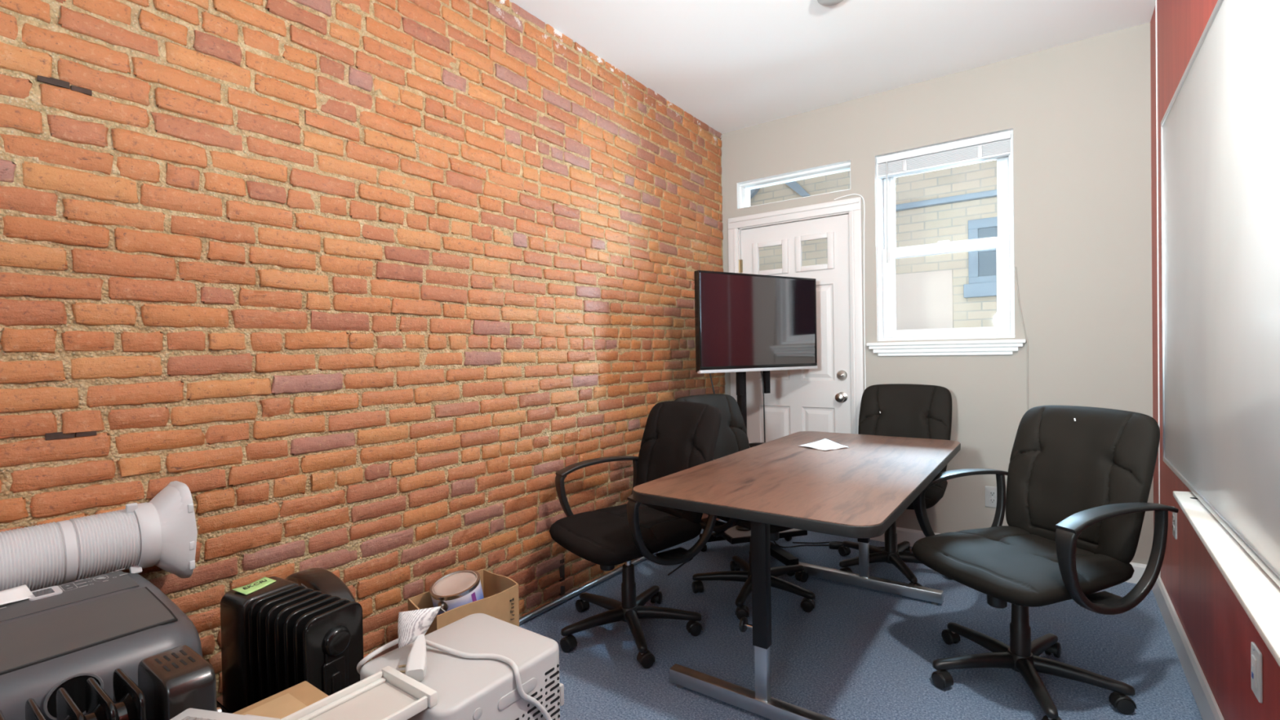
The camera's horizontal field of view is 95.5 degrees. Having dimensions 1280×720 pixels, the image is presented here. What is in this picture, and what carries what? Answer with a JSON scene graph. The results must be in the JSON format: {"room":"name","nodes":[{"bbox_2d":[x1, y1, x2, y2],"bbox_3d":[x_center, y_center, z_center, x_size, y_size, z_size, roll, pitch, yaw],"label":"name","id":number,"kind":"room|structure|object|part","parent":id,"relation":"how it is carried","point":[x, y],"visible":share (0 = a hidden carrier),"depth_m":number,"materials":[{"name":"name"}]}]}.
{"room":"meeting room","nodes":[
{"label":"meeting room","id":0,"kind":"room"},
{"bbox_2d":[0,0,725,705],"bbox_3d":[-1.429,-0.173,1.364,0.034,2.813,7.020,0,1,36],"label":"wall","id":1,"kind":"structure","parent":0,"point":[359,279],"depth_m":1.94,"materials":[{"name":"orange brick"}]},
{"bbox_2d":[509,0,1155,133],"bbox_3d":[-0.543,-1.609,0.693,2.830,0.100,7.420,0,1,36],"label":"ceiling","id":2,"kind":"structure","parent":0,"point":[731,65],"depth_m":2.93,"materials":[{"name":"white paint"}]},
{"bbox_2d":[817,0,843,5],"bbox_3d":[0.838,-1.590,2.534,0.148,0.034,0.148,0,1,36],"label":"smoke detector","id":3,"kind":"object","parent":2,"relation":"attached to","point":[824,2],"visible":1,"depth_m":2.56,"materials":[{"name":"grey plastic"}]},
{"bbox_2d":[519,519,1202,719],"bbox_3d":[-0.493,1.240,0.729,2.830,0.100,7.420,0,1,36],"label":"floor","id":4,"kind":"structure","parent":0,"point":[861,653],"depth_m":2.30,"materials":[{"name":"blue carpet"}]},
{"bbox_2d":[0,568,202,719],"bbox_3d":[-1.147,0.838,1.064,0.442,0.719,0.490,0,1,36],"label":"air conditioner","id":5,"kind":"object","parent":4,"relation":"on","point":[65,635],"visible":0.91,"depth_m":1.06,"materials":[{"name":"grey plastic"}]},
{"bbox_2d":[0,584,32,604],"bbox_3d":[-1.289,0.476,1.142,0.085,0.013,0.135,0,1,36],"label":"paper slip","id":6,"kind":"object","parent":5,"relation":"on","point":[20,593],"visible":1,"depth_m":1.18,"materials":[{"name":"white paper"}]},
{"bbox_3d":[-1.254,0.487,1.125,0.149,0.008,0.408,-1,1,36],"label":"control panel","id":7,"kind":"part","parent":5,"relation":"part of","materials":[{"name":"grey plastic"}]},
{"bbox_3d":[-1.103,0.498,1.010,0.182,0.024,0.426,-1,1,36],"label":"outlet lid","id":8,"kind":"part","parent":5,"relation":"part of","materials":[{"name":"plastic"}]},
{"bbox_2d":[0,480,197,591],"bbox_3d":[-1.407,0.453,1.216,0.164,0.255,0.764,-1,1,34],"label":"hose","id":9,"kind":"object","parent":5,"relation":"attached to","point":[162,532],"visible":0.94,"depth_m":1.36,"materials":[{"name":"grey plastic"}]},
{"bbox_2d":[0,644,222,719],"bbox_3d":[-0.837,0.850,0.888,0.156,0.689,0.322,0,1,36],"label":"radiator","id":10,"kind":"object","parent":4,"relation":"on","point":[171,682],"visible":0.94,"depth_m":0.93,"materials":[{"name":"black metal"}]},
{"bbox_2d":[216,700,231,713],"bbox_3d":[-0.972,1.000,1.312,0.425,0.383,0.090,0,1,36],"label":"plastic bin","id":11,"kind":"object","parent":4,"relation":"on","point":[224,708],"visible":0.04,"depth_m":1.35,"materials":[{"name":"black plastic"}]},
{"bbox_2d":[170,707,280,719],"bbox_3d":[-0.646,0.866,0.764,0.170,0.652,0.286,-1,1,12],"label":"paper","id":12,"kind":"object","parent":4,"relation":"on","point":[190,713],"visible":1,"depth_m":0.89,"materials":[{"name":"white paper"}]},
{"bbox_2d":[233,680,328,719],"bbox_3d":[-0.628,0.935,1.085,0.320,0.506,0.165,0,1,36],"label":"carton","id":13,"kind":"object","parent":4,"relation":"on","point":[295,698],"visible":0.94,"depth_m":1.16,"materials":[{"name":"brown cardboard"}]},
{"bbox_2d":[280,666,437,719],"bbox_3d":[-0.549,0.663,1.067,0.172,0.026,0.292,0,1,36],"label":"vent panel","id":14,"kind":"object","parent":13,"relation":"on","point":[388,694],"visible":1,"depth_m":1.13,"materials":[{"name":"grey plastic"}]},
{"bbox_2d":[220,576,364,713],"bbox_3d":[-0.850,0.881,1.425,0.385,0.612,0.148,-1,1,29],"label":"radiator","id":15,"kind":"object","parent":4,"relation":"on","point":[281,635],"visible":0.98,"depth_m":1.37,"materials":[{"name":"black metal"}]},
{"bbox_2d":[232,576,275,595],"bbox_3d":[-0.977,0.573,1.478,0.060,0.005,0.094,-1,1,20],"label":"sticky note","id":16,"kind":"object","parent":15,"relation":"on","point":[264,581],"visible":1,"depth_m":1.48,"materials":[{"name":"green paper"}]},
{"bbox_2d":[284,567,355,601],"bbox_3d":[-0.904,0.891,1.636,0.340,0.590,0.071,0,1,36],"label":"space heater","id":17,"kind":"object","parent":4,"relation":"on","point":[323,580],"visible":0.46,"depth_m":1.59,"materials":[{"name":"black plastic"}]},
{"bbox_2d":[360,613,564,719],"bbox_3d":[-0.396,0.925,1.335,0.318,0.510,0.351,0,1,36],"label":"air conditioner","id":18,"kind":"object","parent":4,"relation":"on","point":[467,689],"visible":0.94,"depth_m":1.29,"materials":[{"name":"grey plastic"}]},
{"bbox_2d":[356,606,551,719],"bbox_3d":[-0.393,0.874,1.283,0.479,0.605,0.168,-1,1,3],"label":"cable","id":19,"kind":"object","parent":18,"relation":"on","point":[413,625],"visible":0.94,"depth_m":1.30,"materials":[{"name":"grey plastic"}]},
{"bbox_2d":[515,664,559,719],"bbox_3d":[-0.276,0.901,1.236,0.005,0.377,0.306,0,1,36],"label":"grille","id":20,"kind":"object","parent":18,"relation":"attached to","point":[543,685],"depth_m":1.31,"materials":[{"name":"white plastic"}]},
{"bbox_2d":[408,568,519,635],"bbox_3d":[-0.617,0.993,2.054,0.240,0.364,0.354,0,1,36],"label":"cardboard box","id":21,"kind":"object","parent":4,"relation":"on","point":[500,601],"visible":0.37,"depth_m":2.04,"materials":[{"name":"brown cardboard"}]},
{"bbox_3d":[-0.714,0.999,1.933,0.205,0.360,0.017,0,1,43],"label":"panel","id":22,"kind":"part","parent":21,"relation":"part of","materials":[{"name":"cardboard"}]},
{"bbox_3d":[-0.701,0.994,2.131,0.014,0.364,0.326,-1,1,36],"label":"panel","id":23,"kind":"part","parent":21,"relation":"part of","materials":[{"name":"cardboard"}]},
{"bbox_2d":[429,569,484,616],"bbox_3d":[-0.631,0.868,2.036,0.177,0.221,0.209,-1,1,24],"label":"paint can","id":24,"kind":"object","parent":21,"relation":"on","point":[454,589],"visible":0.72,"depth_m":1.99,"materials":[{"name":"metal"}]},
{"bbox_3d":[-0.643,0.777,2.022,0.162,0.006,0.162,-1,13,36],"label":"lid","id":25,"kind":"part","parent":24,"relation":"part of","materials":[{"name":"beige paint"}]},
{"bbox_2d":[436,591,476,615],"bbox_3d":[-0.630,0.863,1.978,0.142,0.138,0.036,-1,1,0],"label":"print","id":26,"kind":"object","parent":24,"relation":"attached to","point":[447,604],"depth_m":1.95,"materials":[{"name":"purple"}]},
{"bbox_3d":[-0.540,0.993,1.982,0.013,0.364,0.327,0,1,39],"label":"panel","id":27,"kind":"part","parent":21,"relation":"part of","materials":[{"name":"cardboard"}]},
{"bbox_3d":[-0.520,0.990,2.188,0.229,0.364,0.013,0,1,43],"label":"panel","id":28,"kind":"part","parent":21,"relation":"part of","materials":[{"name":"cardboard"}]},
{"bbox_2d":[519,551,657,625],"bbox_3d":[-0.969,1.167,1.948,0.034,0.034,3.650,0,1,36],"label":"conduit pipe","id":29,"kind":"object","parent":4,"relation":"on","point":[548,606],"visible":0.29,"depth_m":2.83,"materials":[{"name":"silver metal"}]},
{"bbox_2d":[549,400,720,668],"bbox_3d":[-0.030,0.679,2.501,0.690,0.960,0.652,-2,1,-35],"label":"office chair","id":30,"kind":"object","parent":4,"relation":"on","point":[678,436],"visible":0.78,"depth_m":2.46,"materials":[{"name":"black plastic"}]},
{"bbox_3d":[-0.194,1.081,2.402,0.278,0.051,0.050,-1,1,-29],"label":"leg","id":31,"kind":"part","parent":30,"relation":"part of","materials":[{"name":"black plastic"}]},
{"bbox_3d":[-0.147,0.632,2.726,0.498,0.334,0.130,-2,1,-35],"label":"armrest","id":32,"kind":"part","parent":30,"relation":"part of","materials":[{"name":"black plastic"}]},
{"bbox_3d":[-0.171,1.078,2.599,0.278,0.051,0.050,0,1,43],"label":"leg","id":33,"kind":"part","parent":30,"relation":"part of","materials":[{"name":"black plastic"}]},
{"bbox_3d":[-0.137,0.835,2.421,0.062,0.069,0.062,-2,1,-35],"label":"tension knob","id":34,"kind":"part","parent":30,"relation":"part of","materials":[{"name":"black plastic"}]},
{"bbox_3d":[-0.063,0.727,2.473,0.526,0.108,0.540,-2,1,-35],"label":"seat","id":35,"kind":"part","parent":30,"relation":"part of","materials":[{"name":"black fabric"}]},
{"bbox_3d":[-0.013,1.079,2.319,0.050,0.051,0.278,-1,1,-11],"label":"leg","id":36,"kind":"part","parent":30,"relation":"part of","materials":[{"name":"black plastic"}]},
{"bbox_3d":[0.024,1.074,2.638,0.050,0.051,0.278,-1,1,25],"label":"leg","id":37,"kind":"part","parent":30,"relation":"part of","materials":[{"name":"black plastic"}]},
{"bbox_3d":[0.121,1.074,2.465,0.278,0.050,0.050,-1,1,7],"label":"leg","id":38,"kind":"part","parent":30,"relation":"part of","materials":[{"name":"black plastic"}]},
{"bbox_3d":[0.148,0.632,2.310,0.498,0.334,0.130,-2,1,-35],"label":"armrest","id":39,"kind":"part","parent":30,"relation":"part of","materials":[{"name":"black plastic"}]},
{"bbox_3d":[0.171,0.452,2.639,0.186,0.515,0.493,-2,1,-35],"label":"backrest","id":40,"kind":"part","parent":30,"relation":"part of","materials":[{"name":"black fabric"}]},
{"bbox_2d":[674,394,815,619],"bbox_3d":[0.542,0.665,2.866,0.651,0.960,0.689,-2,1,-39],"label":"office chair","id":41,"kind":"object","parent":4,"relation":"on","point":[732,437],"visible":0.24,"depth_m":2.89,"materials":[{"name":"black plastic"}]},
{"bbox_3d":[0.378,0.443,3.054,0.493,0.515,0.186,-2,1,-39],"label":"backrest","id":42,"kind":"part","parent":41,"relation":"part of","materials":[{"name":"black leather"}]},
{"bbox_3d":[0.319,0.624,2.730,0.130,0.334,0.498,-2,1,-39],"label":"armrest","id":43,"kind":"part","parent":41,"relation":"part of","materials":[{"name":"black plastic"}]},
{"bbox_3d":[0.399,1.065,2.867,0.278,0.051,0.050,-1,1,8],"label":"leg","id":44,"kind":"part","parent":41,"relation":"part of","materials":[{"name":"black plastic"}]},
{"bbox_3d":[0.421,0.794,2.736,0.031,0.024,0.233,0,1,42],"label":"height lever","id":45,"kind":"part","parent":41,"relation":"part of","materials":[{"name":"black plastic"}]},
{"bbox_3d":[0.536,1.060,3.011,0.050,0.051,0.278,-1,1,-10],"label":"leg","id":46,"kind":"part","parent":41,"relation":"part of","materials":[{"name":"black plastic"}]},
{"bbox_3d":[0.493,1.065,2.692,0.050,0.051,0.278,-1,1,26],"label":"leg","id":47,"kind":"part","parent":41,"relation":"part of","materials":[{"name":"black plastic"}]},
{"bbox_3d":[0.568,0.711,2.831,0.540,0.108,0.526,-2,1,-39],"label":"seat","id":48,"kind":"part","parent":41,"relation":"part of","materials":[{"name":"black fabric"}]},
{"bbox_3d":[0.713,0.613,3.053,0.130,0.334,0.498,-2,1,-39],"label":"armrest","id":49,"kind":"part","parent":41,"relation":"part of","materials":[{"name":"black plastic"}]},
{"bbox_3d":[0.629,0.817,2.760,0.062,0.069,0.062,-2,1,-39],"label":"tension knob","id":50,"kind":"part","parent":41,"relation":"part of","materials":[{"name":"black plastic"}]},
{"bbox_3d":[0.715,1.058,2.925,0.278,0.051,0.050,-1,1,-28],"label":"leg","id":51,"kind":"part","parent":41,"relation":"part of","materials":[{"name":"black plastic"}]},
{"bbox_3d":[0.689,1.061,2.728,0.278,0.050,0.050,0,1,44],"label":"leg","id":52,"kind":"part","parent":41,"relation":"part of","materials":[{"name":"black plastic"}]},
{"bbox_2d":[699,370,807,576],"bbox_3d":[0.709,0.376,3.290,0.604,1.520,0.561,-1,1,-17],"label":"stand","id":53,"kind":"object","parent":4,"relation":"on","point":[733,535],"visible":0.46,"depth_m":3.30,"materials":[{"name":"black metal"}]},
{"bbox_3d":[0.585,-0.088,3.424,0.036,0.590,0.028,-1,1,-31],"label":"mounting rail","id":54,"kind":"part","parent":53,"relation":"part of","materials":[{"name":"black metal"}]},
{"bbox_2d":[735,525,750,530],"bbox_3d":[0.598,0.935,3.355,0.094,0.075,0.094,0,1,36],"label":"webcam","id":55,"kind":"object","parent":53,"relation":"on","point":[738,527],"visible":0.25,"depth_m":3.32,"materials":[{"name":"black plastic"}]},
{"bbox_3d":[0.722,1.056,3.299,0.600,0.040,0.560,-1,1,-17],"label":"frame","id":56,"kind":"part","parent":53,"relation":"part of","materials":[{"name":"black metal"}]},
{"bbox_2d":[693,270,817,373],"bbox_3d":[0.699,-0.217,3.433,0.920,0.564,0.070,-1,1,-31],"label":"television","id":57,"kind":"object","parent":53,"relation":"attached to","point":[744,322],"visible":1,"depth_m":3.38,"materials":[{"name":"black plastic"}]},
{"bbox_2d":[667,373,715,575],"bbox_3d":[0.281,0.595,3.244,0.413,1.102,0.118,-1,1,-33],"label":"power cable","id":58,"kind":"object","parent":57,"relation":"hanging from","point":[681,565],"visible":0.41,"depth_m":3.26,"materials":[{"name":"black rubber"}]},
{"bbox_3d":[0.714,0.056,3.420,0.920,0.018,0.030,-1,1,-31],"label":"trim","id":59,"kind":"part","parent":57,"relation":"part of","materials":[{"name":"silver metal"}]},
{"bbox_2d":[760,371,829,547],"bbox_3d":[0.948,0.566,3.493,0.465,1.134,0.043,-1,1,-8],"label":"power cable","id":60,"kind":"object","parent":57,"relation":"hanging from","point":[761,371],"visible":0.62,"depth_m":3.47,"materials":[{"name":"black plastic"}]},
{"bbox_2d":[724,525,799,537],"bbox_3d":[0.682,0.978,3.375,0.440,0.012,0.270,-1,1,-17],"label":"shelf","id":61,"kind":"object","parent":53,"relation":"attached to","point":[732,532],"depth_m":3.27,"materials":[{"name":"grey metal"}]},
{"bbox_3d":[0.764,-0.093,3.533,0.036,0.590,0.028,-1,1,-31],"label":"mounting rail","id":62,"kind":"part","parent":53,"relation":"part of","materials":[{"name":"black metal"}]},
{"bbox_2d":[632,431,960,719],"bbox_3d":[0.760,0.779,2.379,0.800,0.735,1.664,0,1,36],"label":"conference table","id":63,"kind":"object","parent":4,"relation":"on","point":[858,491],"visible":0.9,"depth_m":1.95,"materials":[{"name":"brown wood"}]},
{"bbox_3d":[0.356,0.875,1.914,0.047,0.048,0.046,-1,1,36],"label":"height knob","id":64,"kind":"part","parent":63,"relation":"part of","materials":[{"name":"silver metal"}]},
{"bbox_3d":[0.398,0.980,1.887,0.042,0.240,0.032,-1,1,36],"label":"chrome post","id":65,"kind":"part","parent":63,"relation":"part of","materials":[{"name":"silver metal"}]},
{"bbox_2d":[798,438,848,450],"bbox_3d":[0.872,0.397,2.732,0.213,0.016,0.189,-1,1,-31],"label":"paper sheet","id":66,"kind":"object","parent":63,"relation":"on","point":[824,444],"visible":1,"depth_m":2.71,"materials":[{"name":"white paper"}]},
{"bbox_3d":[1.110,0.954,2.881,0.042,0.240,0.032,-1,1,36],"label":"chrome post","id":67,"kind":"part","parent":63,"relation":"part of","materials":[{"name":"silver metal"}]},
{"bbox_2d":[829,542,843,549],"bbox_3d":[1.177,1.110,3.473,0.090,0.032,0.045,-1,1,16],"label":"power strip","id":68,"kind":"object","parent":4,"relation":"on","point":[833,545],"visible":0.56,"depth_m":3.46,"materials":[{"name":"black plastic"}]},
{"bbox_2d":[792,541,884,548],"bbox_3d":[1.378,1.117,3.455,0.909,0.008,0.105,-1,1,22],"label":"power cable","id":69,"kind":"object","parent":4,"relation":"on","point":[830,541],"visible":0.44,"depth_m":3.56,"materials":[{"name":"black plastic"}]},
{"bbox_2d":[838,383,951,586],"bbox_3d":[1.354,0.636,3.134,0.622,0.982,0.652,0,1,39],"label":"office chair","id":70,"kind":"object","parent":4,"relation":"on","point":[893,410],"visible":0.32,"depth_m":3.23,"materials":[{"name":"black leather"}]},
{"bbox_3d":[1.173,1.048,3.054,0.278,0.051,0.050,-1,1,-14],"label":"leg","id":71,"kind":"part","parent":70,"relation":"part of","materials":[{"name":"black plastic"}]},
{"bbox_3d":[1.246,1.045,3.238,0.050,0.051,0.278,-1,1,-32],"label":"leg","id":72,"kind":"part","parent":70,"relation":"part of","materials":[{"name":"black plastic"}]},
{"bbox_3d":[1.326,1.047,2.927,0.050,0.051,0.278,-1,1,4],"label":"leg","id":73,"kind":"part","parent":70,"relation":"part of","materials":[{"name":"black plastic"}]},
{"bbox_3d":[1.445,1.042,3.226,0.050,0.051,0.278,0,1,40],"label":"leg","id":74,"kind":"part","parent":70,"relation":"part of","materials":[{"name":"black plastic"}]},
{"bbox_3d":[1.501,0.398,3.307,0.493,0.515,0.186,0,1,39],"label":"backrest","id":75,"kind":"part","parent":70,"relation":"part of","materials":[{"name":"black leather"}]},
{"bbox_3d":[1.494,1.043,3.033,0.278,0.050,0.050,-1,1,22],"label":"leg","id":76,"kind":"part","parent":70,"relation":"part of","materials":[{"name":"black plastic"}]},
{"bbox_3d":[1.323,0.673,3.082,0.540,0.108,0.526,0,1,39],"label":"seat","id":77,"kind":"part","parent":70,"relation":"part of","materials":[{"name":"black leather"}]},
{"bbox_2d":[911,404,1178,719],"bbox_3d":[1.369,0.660,2.062,0.686,0.960,0.666,-1,1,-17],"label":"office chair","id":78,"kind":"object","parent":4,"relation":"on","point":[1075,503],"visible":1,"depth_m":2.00,"materials":[{"name":"black leather"}]},
{"bbox_3d":[1.322,0.611,2.308,0.498,0.334,0.130,-1,1,-17],"label":"armrest","id":79,"kind":"part","parent":78,"relation":"part of","materials":[{"name":"black plastic"}]},
{"bbox_3d":[1.173,1.061,2.048,0.278,0.051,0.050,-1,1,0],"label":"leg","id":80,"kind":"part","parent":78,"relation":"part of","materials":[{"name":"black plastic"}]},
{"bbox_3d":[1.288,1.057,2.210,0.050,0.051,0.278,-1,1,-18],"label":"leg","id":81,"kind":"part","parent":78,"relation":"part of","materials":[{"name":"black plastic"}]},
{"bbox_3d":[1.237,0.816,2.015,0.062,0.069,0.062,-1,1,-17],"label":"tension knob","id":82,"kind":"part","parent":78,"relation":"part of","materials":[{"name":"black plastic"}]},
{"bbox_3d":[1.324,0.708,2.041,0.526,0.108,0.540,-1,1,-17],"label":"seat","id":83,"kind":"part","parent":78,"relation":"part of","materials":[{"name":"black leather"}]},
{"bbox_3d":[1.290,1.061,1.888,0.050,0.051,0.278,-1,1,18],"label":"leg","id":84,"kind":"part","parent":78,"relation":"part of","materials":[{"name":"black plastic"}]},
{"bbox_3d":[1.478,1.054,2.150,0.278,0.051,0.050,-2,1,-36],"label":"leg","id":85,"kind":"part","parent":78,"relation":"part of","materials":[{"name":"black plastic"}]},
{"bbox_3d":[1.598,0.433,2.125,0.186,0.515,0.493,-1,1,-17],"label":"backrest","id":86,"kind":"part","parent":78,"relation":"part of","materials":[{"name":"black leather"}]},
{"bbox_3d":[1.479,1.057,1.951,0.278,0.050,0.050,-1,1,36],"label":"leg","id":87,"kind":"part","parent":78,"relation":"part of","materials":[{"name":"black plastic"}]},
{"bbox_3d":[1.474,0.615,1.821,0.498,0.334,0.130,-1,1,-17],"label":"armrest","id":88,"kind":"part","parent":78,"relation":"part of","materials":[{"name":"black plastic"}]},
{"bbox_2d":[720,22,1153,564],"bbox_3d":[1.578,-0.259,3.637,2.830,2.750,0.220,0,1,36],"label":"wall","id":89,"kind":"structure","parent":0,"point":[1077,113],"depth_m":3.11,"materials":[{"name":"beige paint"}]},
{"bbox_2d":[739,162,850,208],"bbox_3d":[1.062,-1.166,3.965,0.787,0.183,0.110,0,1,36],"label":"window","id":90,"kind":"structure","parent":89,"relation":"in","point":[744,188],"depth_m":3.97,"materials":[{"name":"white paint"}]},
{"bbox_2d":[728,196,863,448],"bbox_3d":[1.042,0.055,3.926,0.919,2.135,0.168,0,1,36],"label":"door","id":91,"kind":"structure","parent":89,"relation":"in","point":[827,397],"depth_m":3.81,"materials":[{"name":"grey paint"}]},
{"bbox_3d":[0.897,-0.700,3.998,0.256,0.228,0.027,-1,1,36],"label":"lite frame","id":92,"kind":"part","parent":91,"relation":"part of","materials":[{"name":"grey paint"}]},
{"bbox_3d":[1.147,-0.706,3.820,0.256,0.236,0.027,-1,1,36],"label":"lite frame","id":93,"kind":"part","parent":91,"relation":"part of","materials":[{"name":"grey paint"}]},
{"bbox_3d":[1.279,0.239,3.704,0.066,0.066,0.076,-1,1,36],"label":"handle","id":94,"kind":"part","parent":91,"relation":"part of","materials":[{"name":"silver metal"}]},
{"bbox_2d":[834,193,866,389],"bbox_3d":[1.336,-0.011,3.675,0.189,2.063,0.009,0,1,36],"label":"cable","id":95,"kind":"object","parent":89,"relation":"attached to","point":[855,193],"visible":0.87,"depth_m":3.62,"materials":[{"name":"white paint"}]},
{"bbox_2d":[866,130,1026,355],"bbox_3d":[1.789,-0.643,3.436,0.821,1.231,0.245,0,1,36],"label":"window","id":96,"kind":"structure","parent":89,"relation":"in","point":[1003,244],"depth_m":3.37,"materials":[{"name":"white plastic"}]},
{"bbox_2d":[876,130,1011,262],"bbox_3d":[1.753,-0.922,3.387,0.694,0.656,0.056,0,1,36],"label":"window blind","id":97,"kind":"object","parent":96,"relation":"attached to","point":[996,145],"visible":1,"depth_m":3.37,"materials":[{"name":"white plastic"}]},
{"bbox_3d":[1.752,-1.130,3.389,0.686,0.013,0.044,-1,1,36],"label":"rail","id":98,"kind":"part","parent":97,"relation":"part of","materials":[{"name":"white plastic"}]},
{"bbox_3d":[1.752,-0.068,3.379,0.821,0.083,0.085,-1,1,36],"label":"sill","id":99,"kind":"part","parent":96,"relation":"part of","materials":[{"name":"white paint"}]},
{"bbox_3d":[1.815,-0.938,3.474,0.670,0.600,0.036,-1,1,36],"label":"sash","id":100,"kind":"part","parent":96,"relation":"part of","materials":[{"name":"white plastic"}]},
{"bbox_3d":[1.798,-0.417,3.445,0.670,0.552,0.036,-1,1,36],"label":"sash","id":101,"kind":"part","parent":96,"relation":"part of","materials":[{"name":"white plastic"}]},
{"bbox_2d":[985,485,996,507],"bbox_3d":[1.967,0.765,3.243,0.072,0.116,0.010,0,1,36],"label":"wall outlet","id":102,"kind":"object","parent":89,"relation":"attached to","point":[990,491],"visible":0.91,"depth_m":3.25,"materials":[{"name":"grey plastic"}]},
{"bbox_2d":[989,497,995,503],"bbox_3d":[1.966,0.785,3.241,0.030,0.028,0.004,-1,1,36],"label":"socket","id":103,"kind":"object","parent":102,"relation":"attached to","point":[992,500],"depth_m":3.24,"materials":[{"name":"grey plastic"}]},
{"bbox_2d":[989,490,995,496],"bbox_3d":[1.965,0.745,3.241,0.030,0.028,0.004,-1,1,36],"label":"socket","id":104,"kind":"object","parent":102,"relation":"attached to","point":[992,493],"depth_m":3.24,"materials":[{"name":"grey plastic"}]},
{"bbox_2d":[870,527,1146,583],"bbox_3d":[1.963,1.065,3.251,1.350,0.100,0.014,0,1,36],"label":"baseboard","id":105,"kind":"structure","parent":89,"relation":"attached to","point":[911,535],"depth_m":3.48,"materials":[{"name":"white paint"}]},
{"bbox_2d":[1014,266,1028,410],"bbox_3d":[2.075,0.254,3.152,0.058,1.520,0.009,0,1,36],"label":"cable","id":106,"kind":"object","parent":89,"relation":"attached to","point":[1015,267],"visible":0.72,"depth_m":3.14,"materials":[{"name":"beige paint"}]},
{"bbox_2d":[1150,0,1279,719],"bbox_3d":[0.609,-0.196,0.026,0.200,2.750,7.220,0,1,36],"label":"wall","id":107,"kind":"structure","parent":0,"point":[1220,633],"depth_m":2.04,"materials":[{"name":"red paint"}]},
{"bbox_2d":[1155,0,1160,577],"bbox_3d":[2.370,-0.318,2.660,0.004,2.635,0.005,0,1,36],"label":"trim","id":108,"kind":"structure","parent":107,"relation":"attached to","point":[1156,0],"depth_m":2.66,"materials":[{"name":"white paint"}]},
{"bbox_2d":[1172,506,1177,539],"bbox_3d":[2.129,0.648,2.317,0.010,0.116,0.072,0,1,36],"label":"wall outlet","id":109,"kind":"object","parent":107,"relation":"attached to","point":[1174,514],"visible":0.89,"depth_m":2.29,"materials":[{"name":"grey plastic"}]},
{"bbox_2d":[1151,575,1224,719],"bbox_3d":[0.481,1.124,0.016,0.014,0.115,7.000,0,1,36],"label":"baseboard","id":110,"kind":"structure","parent":107,"relation":"attached to","point":[1208,708],"depth_m":2.06,"materials":[{"name":"white paint"}]},
{"bbox_2d":[1160,0,1279,587],"bbox_3d":[1.498,-0.261,1.455,0.019,1.428,2.440,0,1,36],"label":"whiteboard","id":111,"kind":"object","parent":107,"relation":"attached to","point":[1220,124],"visible":1,"depth_m":1.52,"materials":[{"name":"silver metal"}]},
{"bbox_2d":[1173,491,1279,666],"bbox_3d":[1.317,0.477,1.269,0.104,0.019,1.838,0,1,36],"label":"ledge","id":112,"kind":"object","parent":107,"relation":"attached to","point":[1258,594],"visible":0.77,"depth_m":1.28,"materials":[{"name":"white paint"}]},
{"bbox_2d":[1250,641,1262,703],"bbox_3d":[1.452,0.735,1.372,0.010,0.116,0.072,0,1,36],"label":"wall outlet","id":113,"kind":"object","parent":107,"relation":"attached to","point":[1256,656],"visible":1,"depth_m":1.36,"materials":[{"name":"white plastic"}]},
{"bbox_2d":[1250,654,1257,688],"bbox_3d":[1.450,0.735,1.373,0.004,0.068,0.034,-1,1,36],"label":"receptacle","id":114,"kind":"object","parent":113,"relation":"attached to","point":[1253,657],"depth_m":1.37,"materials":[{"name":"white plastic"}]},
{"label":"outside","id":115,"kind":"structure","parent":0,"visible":0},
{"bbox_3d":[1.298,2.053,5.132,12.000,0.100,1.770,0,1,36],"label":"ground","id":116,"kind":"structure","parent":115,"visible":0},
{"bbox_2d":[750,160,997,337],"bbox_3d":[1.109,-1.210,6.410,6.250,6.400,0.380,0,1,36],"label":"building","id":117,"kind":"structure","parent":116,"relation":"on","point":[958,290],"depth_m":5.17,"materials":[{"name":"brick"}]},
{"bbox_3d":[3.099,-0.938,4.840,0.510,0.025,0.014,-1,1,36],"label":"meeting rail","id":118,"kind":"part","parent":117,"relation":"part of","materials":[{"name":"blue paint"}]},
{"bbox_3d":[3.102,-0.926,4.844,0.510,0.440,0.008,-1,1,36],"label":"pane","id":119,"kind":"part","parent":117,"relation":"part of","materials":[{"name":"grey"}]}
]}

